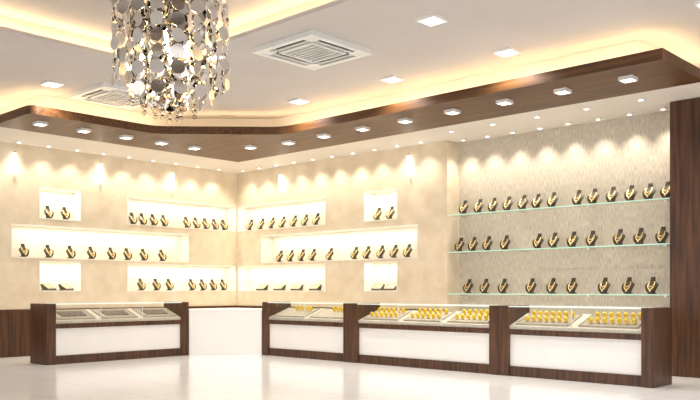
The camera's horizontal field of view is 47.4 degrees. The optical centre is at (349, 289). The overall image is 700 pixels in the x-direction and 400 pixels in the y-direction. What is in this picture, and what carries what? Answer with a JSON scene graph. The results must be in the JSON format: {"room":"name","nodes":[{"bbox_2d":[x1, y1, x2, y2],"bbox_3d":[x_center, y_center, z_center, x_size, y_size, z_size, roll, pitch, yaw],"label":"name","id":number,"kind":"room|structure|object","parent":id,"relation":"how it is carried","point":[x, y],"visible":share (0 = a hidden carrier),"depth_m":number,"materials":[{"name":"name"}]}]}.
{"room":"shop","nodes":[
{"label":"shop","id":0,"kind":"room"},
{"bbox_2d":[0,142,236,309],"bbox_3d":[-7.467,-0.925,13.044,0.358,4.250,14.000,0,0,43],"label":"wall","id":1,"kind":"structure","parent":0,"point":[56,179],"depth_m":15.74,"materials":[{"name":"beige paint"}]},
{"bbox_2d":[13,151,16,172],"bbox_3d":[-5.999,-2.300,14.299,0.068,0.380,0.068,0,0,43],"label":"wall lamp","id":2,"kind":"object","parent":1,"relation":"attached to","point":[15,152],"visible":1,"depth_m":14.28,"materials":[{"name":"white"}]},
{"bbox_2d":[19,244,28,256],"bbox_3d":[-5.951,-0.725,14.569,0.162,0.247,0.162,0,0,-2],"label":"bust","id":3,"kind":"object","parent":1,"relation":"in","point":[23,250],"visible":0.99,"depth_m":14.54,"materials":[{"name":"fabric"}]},
{"bbox_2d":[43,245,53,257],"bbox_3d":[-5.629,-0.725,14.912,0.162,0.247,0.162,0,0,-2],"label":"bust","id":4,"kind":"object","parent":1,"relation":"in","point":[48,251],"visible":0.99,"depth_m":14.89,"materials":[{"name":"fabric"}]},
{"bbox_2d":[40,284,56,289],"bbox_3d":[-5.637,-0.053,14.922,0.205,0.125,0.200,0,0,26],"label":"ramp","id":5,"kind":"object","parent":1,"relation":"on","point":[43,286],"visible":1,"depth_m":14.86,"materials":[{"name":"fabric"}]},
{"bbox_2d":[44,206,53,217],"bbox_3d":[-5.629,-1.454,14.912,0.162,0.247,0.162,0,0,-2],"label":"bust","id":6,"kind":"object","parent":1,"relation":"in","point":[49,213],"visible":0.91,"depth_m":14.89,"materials":[{"name":"fabric"}]},
{"bbox_2d":[60,207,69,219],"bbox_3d":[-5.403,-1.454,15.153,0.162,0.247,0.162,0,0,-2],"label":"bust","id":7,"kind":"object","parent":1,"relation":"in","point":[65,214],"visible":0.93,"depth_m":15.13,"materials":[{"name":"fabric"}]},
{"bbox_2d":[58,284,73,289],"bbox_3d":[-5.397,-0.053,15.178,0.205,0.125,0.200,0,0,26],"label":"ramp","id":8,"kind":"object","parent":1,"relation":"on","point":[61,286],"visible":1,"depth_m":15.12,"materials":[{"name":"fabric"}]},
{"bbox_2d":[66,246,75,257],"bbox_3d":[-5.328,-0.725,15.233,0.162,0.247,0.162,0,0,-2],"label":"bust","id":9,"kind":"object","parent":1,"relation":"in","point":[71,253],"visible":0.96,"depth_m":15.21,"materials":[{"name":"fabric"}]},
{"bbox_2d":[87,247,95,258],"bbox_3d":[-5.034,-0.725,15.546,0.162,0.247,0.162,0,0,-2],"label":"bust","id":10,"kind":"object","parent":1,"relation":"in","point":[91,253],"visible":0.96,"depth_m":15.52,"materials":[{"name":"fabric"}]},
{"bbox_2d":[99,162,102,181],"bbox_3d":[-4.849,-2.300,15.524,0.068,0.380,0.068,0,0,43],"label":"wall lamp","id":11,"kind":"object","parent":1,"relation":"attached to","point":[100,163],"visible":1,"depth_m":15.50,"materials":[{"name":"white"}]},
{"bbox_2d":[107,247,115,259],"bbox_3d":[-4.739,-0.725,15.860,0.162,0.247,0.162,0,0,-2],"label":"bust","id":12,"kind":"object","parent":1,"relation":"in","point":[112,255],"visible":1,"depth_m":15.84,"materials":[{"name":"fabric"}]},
{"bbox_2d":[0,306,236,357],"bbox_3d":[-7.341,0.775,12.905,0.030,0.850,13.970,0,0,43],"label":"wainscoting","id":13,"kind":"structure","parent":1,"relation":"attached to","point":[14,324],"depth_m":14.33,"materials":[{"name":"brown wood"}]},
{"bbox_2d":[123,248,131,259],"bbox_3d":[-4.493,-0.725,16.122,0.162,0.247,0.162,0,0,-2],"label":"bust","id":14,"kind":"object","parent":1,"relation":"in","point":[126,253],"visible":0.98,"depth_m":16.10,"materials":[{"name":"fabric"}]},
{"bbox_2d":[128,212,136,223],"bbox_3d":[-4.411,-1.454,16.210,0.162,0.247,0.162,0,0,-2],"label":"bust","id":15,"kind":"object","parent":1,"relation":"in","point":[132,218],"visible":0.97,"depth_m":16.19,"materials":[{"name":"fabric"}]},
{"bbox_2d":[137,278,145,289],"bbox_3d":[-4.274,-0.115,16.356,0.162,0.247,0.162,0,0,-2],"label":"bust","id":16,"kind":"object","parent":1,"relation":"in","point":[141,285],"visible":0.98,"depth_m":16.34,"materials":[{"name":"fabric"}]},
{"bbox_2d":[138,213,146,224],"bbox_3d":[-4.253,-1.454,16.378,0.162,0.247,0.162,0,0,-2],"label":"bust","id":17,"kind":"object","parent":1,"relation":"in","point":[142,219],"visible":0.95,"depth_m":16.35,"materials":[{"name":"fabric"}]},
{"bbox_2d":[140,249,147,260],"bbox_3d":[-4.233,-0.725,16.399,0.162,0.247,0.162,0,0,-2],"label":"bust","id":18,"kind":"object","parent":1,"relation":"in","point":[143,254],"visible":1,"depth_m":16.37,"materials":[{"name":"fabric"}]},
{"bbox_2d":[149,214,157,225],"bbox_3d":[-4.075,-1.454,16.567,0.162,0.247,0.162,0,0,-2],"label":"bust","id":19,"kind":"object","parent":1,"relation":"in","point":[154,221],"visible":0.98,"depth_m":16.55,"materials":[{"name":"fabric"}]},
{"bbox_2d":[152,279,160,289],"bbox_3d":[-4.028,-0.115,16.618,0.162,0.247,0.162,0,0,-2],"label":"bust","id":20,"kind":"object","parent":1,"relation":"in","point":[157,286],"visible":0.98,"depth_m":16.59,"materials":[{"name":"fabric"}]},
{"bbox_2d":[158,250,166,260],"bbox_3d":[-3.932,-0.725,16.720,0.162,0.247,0.162,0,0,-2],"label":"bust","id":21,"kind":"object","parent":1,"relation":"in","point":[161,254],"visible":0.97,"depth_m":16.69,"materials":[{"name":"fabric"}]},
{"bbox_2d":[160,215,168,225],"bbox_3d":[-3.898,-1.454,16.757,0.162,0.247,0.162,0,0,-2],"label":"bust","id":22,"kind":"object","parent":1,"relation":"in","point":[164,221],"visible":0.94,"depth_m":16.73,"materials":[{"name":"fabric"}]},
{"bbox_2d":[165,279,173,289],"bbox_3d":[-3.809,-0.115,16.852,0.162,0.247,0.162,0,0,-2],"label":"bust","id":23,"kind":"object","parent":1,"relation":"in","point":[170,286],"visible":0.98,"depth_m":16.83,"materials":[{"name":"fabric"}]},
{"bbox_2d":[183,217,190,227],"bbox_3d":[-3.507,-1.454,17.172,0.162,0.247,0.162,0,0,-2],"label":"bust","id":24,"kind":"object","parent":1,"relation":"in","point":[187,223],"visible":0.99,"depth_m":17.15,"materials":[{"name":"fabric"}]},
{"bbox_2d":[188,279,195,289],"bbox_3d":[-3.418,-0.115,17.267,0.162,0.247,0.162,0,0,-2],"label":"bust","id":25,"kind":"object","parent":1,"relation":"in","point":[191,284],"visible":0.98,"depth_m":17.24,"materials":[{"name":"fabric"}]},
{"bbox_2d":[199,279,206,289],"bbox_3d":[-3.220,-0.115,17.479,0.162,0.247,0.162,0,0,-2],"label":"bust","id":26,"kind":"object","parent":1,"relation":"in","point":[202,284],"visible":0.98,"depth_m":17.45,"materials":[{"name":"fabric"}]},
{"bbox_2d":[0,48,699,161],"bbox_3d":[-0.624,-2.652,11.332,9.220,0.175,4.970,0,0,43],"label":"soffit","id":27,"kind":"object","parent":1,"relation":"attached to","point":[629,78],"depth_m":12.14,"materials":[{"name":"brown wood"}]},
{"bbox_2d":[0,0,334,55],"bbox_3d":[-1.804,-3.230,5.822,8.800,0.260,6.820,0,0,43],"label":"ceiling","id":28,"kind":"structure","parent":0,"point":[88,23],"depth_m":9.67,"materials":[{"name":"paint"}]},
{"bbox_2d":[110,0,229,122],"bbox_3d":[-1.392,-2.310,6.203,0.920,2.020,0.920,0,0,43],"label":"chandelier","id":29,"kind":"object","parent":28,"relation":"hanging from","point":[156,16],"visible":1,"depth_m":6.03,"materials":[{"name":"silver metal"}]},
{"bbox_2d":[237,141,458,310],"bbox_3d":[-0.305,-0.925,16.157,5.840,4.250,0.358,0,0,43],"label":"wall","id":30,"kind":"structure","parent":0,"point":[346,192],"depth_m":15.61,"materials":[{"name":"beige paint"}]},
{"bbox_2d":[308,249,315,260],"bbox_3d":[-0.777,-0.727,16.516,0.165,0.252,0.166,0,0,-2],"label":"bust","id":31,"kind":"object","parent":30,"relation":"in","point":[312,254],"visible":1,"depth_m":16.49,"materials":[{"name":"fabric"}]},
{"bbox_2d":[309,284,321,289],"bbox_3d":[-0.716,-0.053,16.476,0.200,0.125,0.205,0,0,26],"label":"ramp","id":32,"kind":"object","parent":30,"relation":"on","point":[314,286],"visible":0.97,"depth_m":16.45,"materials":[{"name":"fabric"}]},
{"bbox_2d":[0,40,653,126],"bbox_3d":[-0.785,-2.896,12.533,10.100,0.309,5.600,0,0,43],"label":"cove light","id":33,"kind":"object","parent":30,"relation":"attached to","point":[636,46],"depth_m":12.56,"materials":[{"name":"paint"}]},
{"bbox_2d":[326,248,333,259],"bbox_3d":[-0.413,-0.727,16.174,0.165,0.252,0.166,0,0,-2],"label":"bust","id":34,"kind":"object","parent":30,"relation":"in","point":[330,253],"visible":1,"depth_m":16.14,"materials":[{"name":"fabric"}]},
{"bbox_2d":[237,305,443,310],"bbox_3d":[-0.432,0.775,16.021,5.840,0.850,0.030,0,0,43],"label":"trim","id":35,"kind":"structure","parent":30,"relation":"attached to","point":[237,305],"depth_m":16.71,"materials":[{"name":"brown wood"}]},
{"bbox_2d":[0,82,699,173],"bbox_3d":[-0.637,-2.685,12.325,10.600,0.110,6.400,0,0,43],"label":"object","id":36,"kind":"structure","parent":30,"relation":"attached to","point":[612,108],"depth_m":13.67,"materials":[{"name":"paint"}]},
{"bbox_2d":[350,247,358,258],"bbox_3d":[0.090,-0.727,15.701,0.165,0.252,0.166,0,0,-2],"label":"bust","id":37,"kind":"object","parent":30,"relation":"in","point":[354,253],"visible":0.99,"depth_m":15.67,"materials":[{"name":"fabric"}]},
{"bbox_2d":[362,246,370,258],"bbox_3d":[0.324,-0.727,15.482,0.165,0.252,0.166,0,0,-2],"label":"bust","id":38,"kind":"object","parent":30,"relation":"in","point":[365,254],"visible":0.99,"depth_m":15.45,"materials":[{"name":"fabric"}]},
{"bbox_2d":[373,207,381,219],"bbox_3d":[0.528,-1.457,15.291,0.165,0.252,0.166,0,0,-2],"label":"bust","id":39,"kind":"object","parent":30,"relation":"in","point":[377,214],"visible":0.95,"depth_m":15.26,"materials":[{"name":"fabric"}]},
{"bbox_2d":[371,284,384,289],"bbox_3d":[0.538,-0.053,15.299,0.200,0.125,0.205,0,0,26],"label":"ramp","id":40,"kind":"object","parent":30,"relation":"on","point":[376,286],"visible":0.98,"depth_m":15.27,"materials":[{"name":"fabric"}]},
{"bbox_2d":[376,245,384,257],"bbox_3d":[0.586,-0.727,15.236,0.165,0.252,0.166,0,0,-2],"label":"bust","id":41,"kind":"object","parent":30,"relation":"in","point":[380,252],"visible":0.94,"depth_m":15.21,"materials":[{"name":"fabric"}]},
{"bbox_2d":[384,284,395,289],"bbox_3d":[0.779,-0.053,15.073,0.200,0.125,0.205,0,0,26],"label":"ramp","id":42,"kind":"object","parent":30,"relation":"on","point":[389,286],"visible":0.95,"depth_m":15.02,"materials":[{"name":"fabric"}]},
{"bbox_2d":[386,206,394,218],"bbox_3d":[0.761,-1.457,15.072,0.165,0.252,0.166,0,0,-2],"label":"bust","id":43,"kind":"object","parent":30,"relation":"in","point":[389,214],"visible":0.94,"depth_m":15.04,"materials":[{"name":"fabric"}]},
{"bbox_2d":[389,245,398,257],"bbox_3d":[0.827,-0.727,15.010,0.165,0.252,0.166,0,0,-2],"label":"bust","id":44,"kind":"object","parent":30,"relation":"in","point":[393,252],"visible":0.99,"depth_m":14.98,"materials":[{"name":"fabric"}]},
{"bbox_2d":[403,244,411,256],"bbox_3d":[1.067,-0.727,14.784,0.165,0.252,0.166,0,0,-2],"label":"bust","id":45,"kind":"object","parent":30,"relation":"in","point":[407,251],"visible":0.94,"depth_m":14.76,"materials":[{"name":"fabric"}]},
{"bbox_2d":[407,153,409,174],"bbox_3d":[1.067,-2.300,14.579,0.068,0.380,0.068,0,0,43],"label":"wall lamp","id":46,"kind":"object","parent":30,"relation":"attached to","point":[408,154],"visible":1,"depth_m":14.55,"materials":[{"name":"white"}]},
{"bbox_2d":[0,0,699,118],"bbox_3d":[-1.156,-3.075,7.463,17.500,0.050,14.500,0,0,43],"label":"ceiling","id":47,"kind":"structure","parent":0,"point":[261,87],"depth_m":10.08,"materials":[{"name":"paint"}]},
{"bbox_2d":[39,80,64,87],"bbox_3d":[-4.390,-3.035,11.761,0.260,0.030,0.260,0,0,43],"label":"recessed light","id":48,"kind":"object","parent":47,"relation":"in","point":[48,83],"visible":1,"depth_m":11.74,"materials":[{"name":"white"}]},
{"bbox_2d":[68,82,158,109],"bbox_3d":[-3.634,-3.020,12.464,1.079,0.060,1.079,0,0,43],"label":"air conditioner","id":49,"kind":"object","parent":47,"relation":"attached to","point":[103,93],"visible":0.78,"depth_m":12.37,"materials":[{"name":"white plastic"}]},
{"bbox_2d":[89,90,139,104],"bbox_3d":[-3.634,-3.014,12.464,0.614,0.045,0.614,0,0,43],"label":"grille","id":50,"kind":"object","parent":49,"relation":"attached to","point":[108,96],"depth_m":12.44,"materials":[{"name":"white plastic"}]},
{"bbox_2d":[288,98,310,104],"bbox_3d":[-0.816,-3.035,12.836,0.260,0.030,0.260,0,0,43],"label":"recessed light","id":51,"kind":"object","parent":47,"relation":"in","point":[299,101],"visible":1,"depth_m":12.80,"materials":[{"name":"white"}]},
{"bbox_2d":[252,29,372,69],"bbox_3d":[-0.475,-3.020,10.102,1.079,0.060,1.079,0,0,43],"label":"air conditioner","id":52,"kind":"object","parent":47,"relation":"attached to","point":[311,49],"visible":1,"depth_m":10.02,"materials":[{"name":"white plastic"}]},
{"bbox_2d":[278,41,346,62],"bbox_3d":[-0.475,-3.014,10.102,0.614,0.045,0.614,0,0,43],"label":"grille","id":53,"kind":"object","parent":52,"relation":"attached to","point":[312,52],"depth_m":10.07,"materials":[{"name":"white plastic"}]},
{"bbox_2d":[380,75,404,83],"bbox_3d":[0.613,-3.035,11.494,0.260,0.030,0.260,0,0,43],"label":"recessed light","id":54,"kind":"object","parent":47,"relation":"in","point":[391,79],"visible":1,"depth_m":11.46,"materials":[{"name":"white"}]},
{"bbox_2d":[416,13,448,26],"bbox_3d":[0.926,-3.035,8.979,0.260,0.030,0.260,0,0,43],"label":"recessed light","id":55,"kind":"object","parent":47,"relation":"in","point":[434,19],"visible":1,"depth_m":8.95,"materials":[{"name":"white"}]},
{"bbox_2d":[493,47,520,56],"bbox_3d":[2.005,-3.035,10.187,0.260,0.030,0.260,0,0,43],"label":"recessed light","id":56,"kind":"object","parent":47,"relation":"in","point":[509,51],"visible":1,"depth_m":10.16,"materials":[{"name":"white"}]},
{"bbox_2d":[0,355,699,399],"bbox_3d":[-1.156,1.250,7.463,17.500,0.100,14.500,0,0,43],"label":"floor","id":57,"kind":"structure","parent":0,"point":[187,377],"depth_m":10.35,"materials":[{"name":"tile"}]},
{"bbox_2d":[30,302,188,364],"bbox_3d":[-4.104,0.710,13.878,0.580,0.980,2.718,0,0,43],"label":"display counter","id":58,"kind":"object","parent":57,"relation":"on","point":[53,341],"depth_m":13.51,"materials":[{"name":"brown wood"}]},
{"bbox_2d":[56,309,95,319],"bbox_3d":[-4.638,0.403,13.282,0.403,0.155,0.680,0,0,43],"label":"display tray","id":59,"kind":"object","parent":58,"relation":"on","point":[62,314],"visible":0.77,"depth_m":13.29,"materials":[{"name":"grey fabric"}]},
{"bbox_2d":[91,308,137,317],"bbox_3d":[-4.090,0.403,13.866,0.403,0.155,0.680,0,0,43],"label":"display tray","id":60,"kind":"object","parent":58,"relation":"on","point":[115,312],"visible":1,"depth_m":13.84,"materials":[{"name":"grey fabric"}]},
{"bbox_2d":[132,308,176,316],"bbox_3d":[-3.543,0.403,14.449,0.403,0.155,0.680,0,0,43],"label":"display tray","id":61,"kind":"object","parent":58,"relation":"on","point":[147,312],"visible":1,"depth_m":14.41,"materials":[{"name":"grey fabric"}]},
{"bbox_2d":[189,308,261,354],"bbox_3d":[-2.307,0.780,15.116,1.505,0.840,1.535,0,0,43],"label":"counter","id":62,"kind":"object","parent":57,"relation":"on","point":[212,331],"depth_m":14.71,"materials":[{"name":"white laminate"}]},
{"bbox_2d":[189,308,261,311],"bbox_3d":[-2.307,0.380,15.116,1.505,0.039,1.535,0,0,43],"label":"countertop","id":63,"kind":"structure","parent":62,"relation":"on","point":[199,309],"depth_m":14.73,"materials":[{"name":"white laminate"}]},
{"bbox_2d":[262,302,349,361],"bbox_3d":[-0.615,0.710,14.183,2.228,0.980,0.580,0,0,43],"label":"display counter","id":64,"kind":"object","parent":57,"relation":"on","point":[307,337],"depth_m":14.04,"materials":[{"name":"brown wood"}]},
{"bbox_2d":[273,307,319,316],"bbox_3d":[-0.975,0.403,14.496,0.815,0.155,0.403,0,0,43],"label":"display tray","id":65,"kind":"object","parent":64,"relation":"on","point":[289,312],"visible":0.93,"depth_m":14.44,"materials":[{"name":"beige fabric"}]},
{"bbox_2d":[309,308,342,318],"bbox_3d":[-0.279,0.403,13.843,0.815,0.155,0.403,0,0,43],"label":"display tray","id":66,"kind":"object","parent":64,"relation":"on","point":[327,312],"visible":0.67,"depth_m":13.87,"materials":[{"name":"beige fabric"}]},
{"bbox_2d":[350,303,503,374],"bbox_3d":[1.245,0.710,12.437,2.866,0.980,0.580,0,0,43],"label":"display counter","id":67,"kind":"object","parent":57,"relation":"on","point":[443,345],"depth_m":12.18,"materials":[{"name":"brown wood"}]},
{"bbox_2d":[363,309,411,319],"bbox_3d":[0.614,0.403,13.005,0.709,0.155,0.403,0,0,43],"label":"display tray","id":68,"kind":"object","parent":67,"relation":"on","point":[401,314],"visible":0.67,"depth_m":12.91,"materials":[{"name":"beige fabric"}]},
{"bbox_2d":[403,310,454,321],"bbox_3d":[1.233,0.403,12.424,0.709,0.155,0.403,0,0,43],"label":"display tray","id":69,"kind":"object","parent":67,"relation":"on","point":[444,315],"visible":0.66,"depth_m":12.34,"materials":[{"name":"beige fabric"}]},
{"bbox_2d":[447,311,488,322],"bbox_3d":[1.852,0.403,11.842,0.709,0.155,0.403,0,0,43],"label":"display tray","id":70,"kind":"object","parent":67,"relation":"on","point":[465,320],"visible":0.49,"depth_m":11.80,"materials":[{"name":"beige fabric"}]},
{"bbox_2d":[499,305,671,387],"bbox_3d":[3.097,0.710,10.698,2.206,0.980,0.580,0,0,43],"label":"display counter","id":71,"kind":"object","parent":57,"relation":"on","point":[642,356],"depth_m":10.36,"materials":[{"name":"brown wood"}]},
{"bbox_2d":[516,313,582,325],"bbox_3d":[2.741,0.403,11.008,0.804,0.155,0.403,0,0,43],"label":"display tray","id":72,"kind":"object","parent":71,"relation":"on","point":[522,321],"visible":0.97,"depth_m":10.94,"materials":[{"name":"grey fabric"}]},
{"bbox_2d":[578,314,640,328],"bbox_3d":[3.429,0.403,10.362,0.804,0.155,0.403,0,0,43],"label":"display tray","id":73,"kind":"object","parent":71,"relation":"on","point":[585,323],"visible":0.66,"depth_m":10.32,"materials":[{"name":"grey fabric"}]},
{"bbox_2d":[459,111,669,314],"bbox_3d":[3.436,-0.925,12.960,3.990,4.250,0.098,0,0,43],"label":"wall","id":74,"kind":"structure","parent":0,"point":[621,153],"depth_m":12.80,"materials":[{"name":"paint"}]},
{"bbox_2d":[448,197,669,217],"bbox_3d":[3.282,-1.300,12.803,3.970,0.040,0.338,0,0,43],"label":"glass shelf","id":75,"kind":"object","parent":74,"relation":"attached to","point":[668,197],"visible":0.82,"depth_m":12.50,"materials":[{"name":"green"}]},
{"bbox_2d":[459,200,468,214],"bbox_3d":[1.992,-1.447,13.972,0.165,0.252,0.166,0,0,-2],"label":"bust","id":76,"kind":"object","parent":75,"relation":"on","point":[463,208],"visible":0.94,"depth_m":13.95,"materials":[{"name":"fabric"}]},
{"bbox_2d":[473,199,483,213],"bbox_3d":[2.218,-1.447,13.759,0.165,0.252,0.166,0,0,-2],"label":"bust","id":77,"kind":"object","parent":75,"relation":"on","point":[477,207],"visible":0.95,"depth_m":13.74,"materials":[{"name":"fabric"}]},
{"bbox_2d":[488,198,497,212],"bbox_3d":[2.429,-1.447,13.561,0.165,0.252,0.166,0,0,-2],"label":"bust","id":78,"kind":"object","parent":75,"relation":"on","point":[492,206],"visible":0.94,"depth_m":13.54,"materials":[{"name":"fabric"}]},
{"bbox_2d":[502,196,512,211],"bbox_3d":[2.641,-1.447,13.363,0.165,0.252,0.166,0,0,-2],"label":"bust","id":79,"kind":"object","parent":75,"relation":"on","point":[507,204],"visible":0.94,"depth_m":13.34,"materials":[{"name":"fabric"}]},
{"bbox_2d":[517,195,528,208],"bbox_3d":[2.852,-1.447,13.164,0.165,0.252,0.166,0,0,-2],"label":"bust","id":80,"kind":"object","parent":75,"relation":"on","point":[522,203],"visible":0.95,"depth_m":13.14,"materials":[{"name":"fabric"}]},
{"bbox_2d":[531,193,542,207],"bbox_3d":[3.042,-1.447,12.986,0.165,0.252,0.166,0,0,-2],"label":"bust","id":81,"kind":"object","parent":75,"relation":"on","point":[535,203],"visible":0.92,"depth_m":12.96,"materials":[{"name":"fabric"}]},
{"bbox_2d":[547,192,558,207],"bbox_3d":[3.246,-1.447,12.794,0.165,0.252,0.166,0,0,-2],"label":"bust","id":82,"kind":"object","parent":75,"relation":"on","point":[551,202],"visible":0.95,"depth_m":12.77,"materials":[{"name":"fabric"}]},
{"bbox_2d":[572,190,583,205],"bbox_3d":[3.567,-1.447,12.493,0.165,0.252,0.166,0,0,-2],"label":"bust","id":83,"kind":"object","parent":75,"relation":"on","point":[576,199],"visible":0.98,"depth_m":12.47,"materials":[{"name":"fabric"}]},
{"bbox_2d":[587,188,599,204],"bbox_3d":[3.756,-1.447,12.315,0.165,0.252,0.166,0,0,-2],"label":"bust","id":84,"kind":"object","parent":75,"relation":"on","point":[592,198],"visible":0.95,"depth_m":12.30,"materials":[{"name":"fabric"}]},
{"bbox_2d":[606,187,618,203],"bbox_3d":[3.975,-1.447,12.110,0.165,0.252,0.166,0,0,-2],"label":"bust","id":85,"kind":"object","parent":75,"relation":"on","point":[611,196],"visible":0.94,"depth_m":12.09,"materials":[{"name":"fabric"}]},
{"bbox_2d":[624,185,636,201],"bbox_3d":[4.186,-1.447,11.912,0.165,0.252,0.166,0,0,-2],"label":"bust","id":86,"kind":"object","parent":75,"relation":"on","point":[629,195],"visible":0.91,"depth_m":11.89,"materials":[{"name":"fabric"}]},
{"bbox_2d":[642,183,655,200],"bbox_3d":[4.390,-1.447,11.720,0.165,0.252,0.166,0,0,-2],"label":"bust","id":87,"kind":"object","parent":75,"relation":"on","point":[648,193],"visible":0.95,"depth_m":11.70,"materials":[{"name":"fabric"}]},
{"bbox_2d":[660,181,669,197],"bbox_3d":[4.580,-1.447,11.542,0.165,0.252,0.166,0,0,-2],"label":"bust","id":88,"kind":"object","parent":75,"relation":"on","point":[665,191],"visible":0.71,"depth_m":11.53,"materials":[{"name":"fabric"}]},
{"bbox_2d":[448,243,669,253],"bbox_3d":[3.282,-0.650,12.803,3.970,0.040,0.338,0,0,43],"label":"glass shelf","id":89,"kind":"object","parent":74,"relation":"attached to","point":[520,250],"visible":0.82,"depth_m":12.49,"materials":[{"name":"green"}]},
{"bbox_2d":[455,238,464,251],"bbox_3d":[1.926,-0.797,14.033,0.165,0.252,0.166,0,0,-2],"label":"bust","id":90,"kind":"object","parent":89,"relation":"on","point":[459,245],"visible":0.95,"depth_m":14.01,"materials":[{"name":"fabric"}]},
{"bbox_2d":[468,237,477,250],"bbox_3d":[2.130,-0.797,13.842,0.165,0.252,0.166,0,0,-2],"label":"bust","id":91,"kind":"object","parent":89,"relation":"on","point":[472,245],"visible":0.96,"depth_m":13.81,"materials":[{"name":"fabric"}]},
{"bbox_2d":[482,236,492,249],"bbox_3d":[2.349,-0.797,13.636,0.165,0.252,0.166,0,0,-2],"label":"bust","id":92,"kind":"object","parent":89,"relation":"on","point":[486,245],"visible":0.94,"depth_m":13.61,"materials":[{"name":"fabric"}]},
{"bbox_2d":[500,235,510,249],"bbox_3d":[2.604,-0.797,13.397,0.165,0.252,0.166,0,0,-2],"label":"bust","id":93,"kind":"object","parent":89,"relation":"on","point":[505,242],"visible":0.96,"depth_m":13.38,"materials":[{"name":"fabric"}]},
{"bbox_2d":[532,233,543,247],"bbox_3d":[3.056,-0.797,12.972,0.165,0.252,0.166,0,0,-2],"label":"bust","id":94,"kind":"object","parent":89,"relation":"on","point":[537,242],"visible":0.92,"depth_m":12.95,"materials":[{"name":"fabric"}]},
{"bbox_2d":[548,232,559,247],"bbox_3d":[3.260,-0.797,12.781,0.165,0.252,0.166,0,0,-2],"label":"bust","id":95,"kind":"object","parent":89,"relation":"on","point":[552,242],"visible":0.98,"depth_m":12.75,"materials":[{"name":"fabric"}]},
{"bbox_2d":[567,231,578,246],"bbox_3d":[3.501,-0.797,12.555,0.165,0.252,0.166,0,0,-2],"label":"bust","id":96,"kind":"object","parent":89,"relation":"on","point":[572,240],"visible":0.98,"depth_m":12.53,"materials":[{"name":"fabric"}]},
{"bbox_2d":[585,230,597,245],"bbox_3d":[3.734,-0.797,12.336,0.165,0.252,0.166,0,0,-2],"label":"bust","id":97,"kind":"object","parent":89,"relation":"on","point":[590,240],"visible":0.95,"depth_m":12.31,"materials":[{"name":"fabric"}]},
{"bbox_2d":[612,229,624,244],"bbox_3d":[4.055,-0.797,12.035,0.165,0.252,0.166,0,0,-2],"label":"bust","id":98,"kind":"object","parent":89,"relation":"on","point":[618,239],"visible":0.98,"depth_m":12.01,"materials":[{"name":"fabric"}]},
{"bbox_2d":[633,228,645,243],"bbox_3d":[4.288,-0.797,11.816,0.165,0.252,0.166,0,0,-2],"label":"bust","id":99,"kind":"object","parent":89,"relation":"on","point":[638,238],"visible":0.98,"depth_m":11.79,"materials":[{"name":"fabric"}]},
{"bbox_2d":[655,227,668,242],"bbox_3d":[4.529,-0.797,11.590,0.165,0.252,0.166,0,0,-2],"label":"bust","id":100,"kind":"object","parent":89,"relation":"on","point":[661,236],"visible":0.94,"depth_m":11.57,"materials":[{"name":"fabric"}]},
{"bbox_2d":[448,293,669,296],"bbox_3d":[3.282,0.080,12.803,3.970,0.040,0.338,0,0,43],"label":"glass shelf","id":101,"kind":"object","parent":74,"relation":"attached to","point":[461,294],"visible":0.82,"depth_m":12.60,"materials":[{"name":"green"}]},
{"bbox_2d":[463,279,472,292],"bbox_3d":[2.057,-0.067,13.910,0.165,0.252,0.166,0,0,-2],"label":"bust","id":102,"kind":"object","parent":101,"relation":"on","point":[467,287],"visible":0.96,"depth_m":13.88,"materials":[{"name":"fabric"}]},
{"bbox_2d":[479,279,489,292],"bbox_3d":[2.305,-0.067,13.677,0.165,0.252,0.166,0,0,-2],"label":"bust","id":103,"kind":"object","parent":101,"relation":"on","point":[483,287],"visible":1,"depth_m":13.65,"materials":[{"name":"fabric"}]},
{"bbox_2d":[498,279,508,293],"bbox_3d":[2.575,-0.067,13.424,0.165,0.252,0.166,0,0,-2],"label":"bust","id":104,"kind":"object","parent":101,"relation":"on","point":[502,287],"visible":1,"depth_m":13.40,"materials":[{"name":"fabric"}]},
{"bbox_2d":[525,278,536,293],"bbox_3d":[2.961,-0.067,13.061,0.165,0.252,0.166,0,0,-2],"label":"bust","id":105,"kind":"object","parent":101,"relation":"on","point":[531,285],"visible":1,"depth_m":13.04,"materials":[{"name":"fabric"}]},
{"bbox_2d":[546,278,557,293],"bbox_3d":[3.238,-0.067,12.801,0.165,0.252,0.166,0,0,-2],"label":"bust","id":106,"kind":"object","parent":101,"relation":"on","point":[551,287],"visible":1,"depth_m":12.78,"materials":[{"name":"fabric"}]},
{"bbox_2d":[566,278,577,293],"bbox_3d":[3.494,-0.067,12.562,0.165,0.252,0.166,0,0,-2],"label":"bust","id":107,"kind":"object","parent":101,"relation":"on","point":[571,287],"visible":1,"depth_m":12.54,"materials":[{"name":"fabric"}]},
{"bbox_2d":[598,277,609,293],"bbox_3d":[3.880,-0.067,12.199,0.165,0.252,0.166,0,0,-2],"label":"bust","id":108,"kind":"object","parent":101,"relation":"on","point":[604,285],"visible":1,"depth_m":12.18,"materials":[{"name":"fabric"}]},
{"bbox_2d":[621,277,634,293],"bbox_3d":[4.157,-0.067,11.939,0.165,0.252,0.166,0,0,-2],"label":"bust","id":109,"kind":"object","parent":101,"relation":"on","point":[627,287],"visible":1,"depth_m":11.92,"materials":[{"name":"fabric"}]},
{"bbox_2d":[645,277,658,293],"bbox_3d":[4.420,-0.067,11.693,0.165,0.252,0.166,0,0,-2],"label":"bust","id":110,"kind":"object","parent":101,"relation":"on","point":[651,286],"visible":0.98,"depth_m":11.67,"materials":[{"name":"fabric"}]},
{"bbox_2d":[670,98,699,377],"bbox_3d":[5.103,-0.710,11.003,1.120,3.820,0.670,0,0,43],"label":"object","id":111,"kind":"object","parent":74,"relation":"attached to","point":[684,114],"depth_m":11.00,"materials":[{"name":"brown wood"}]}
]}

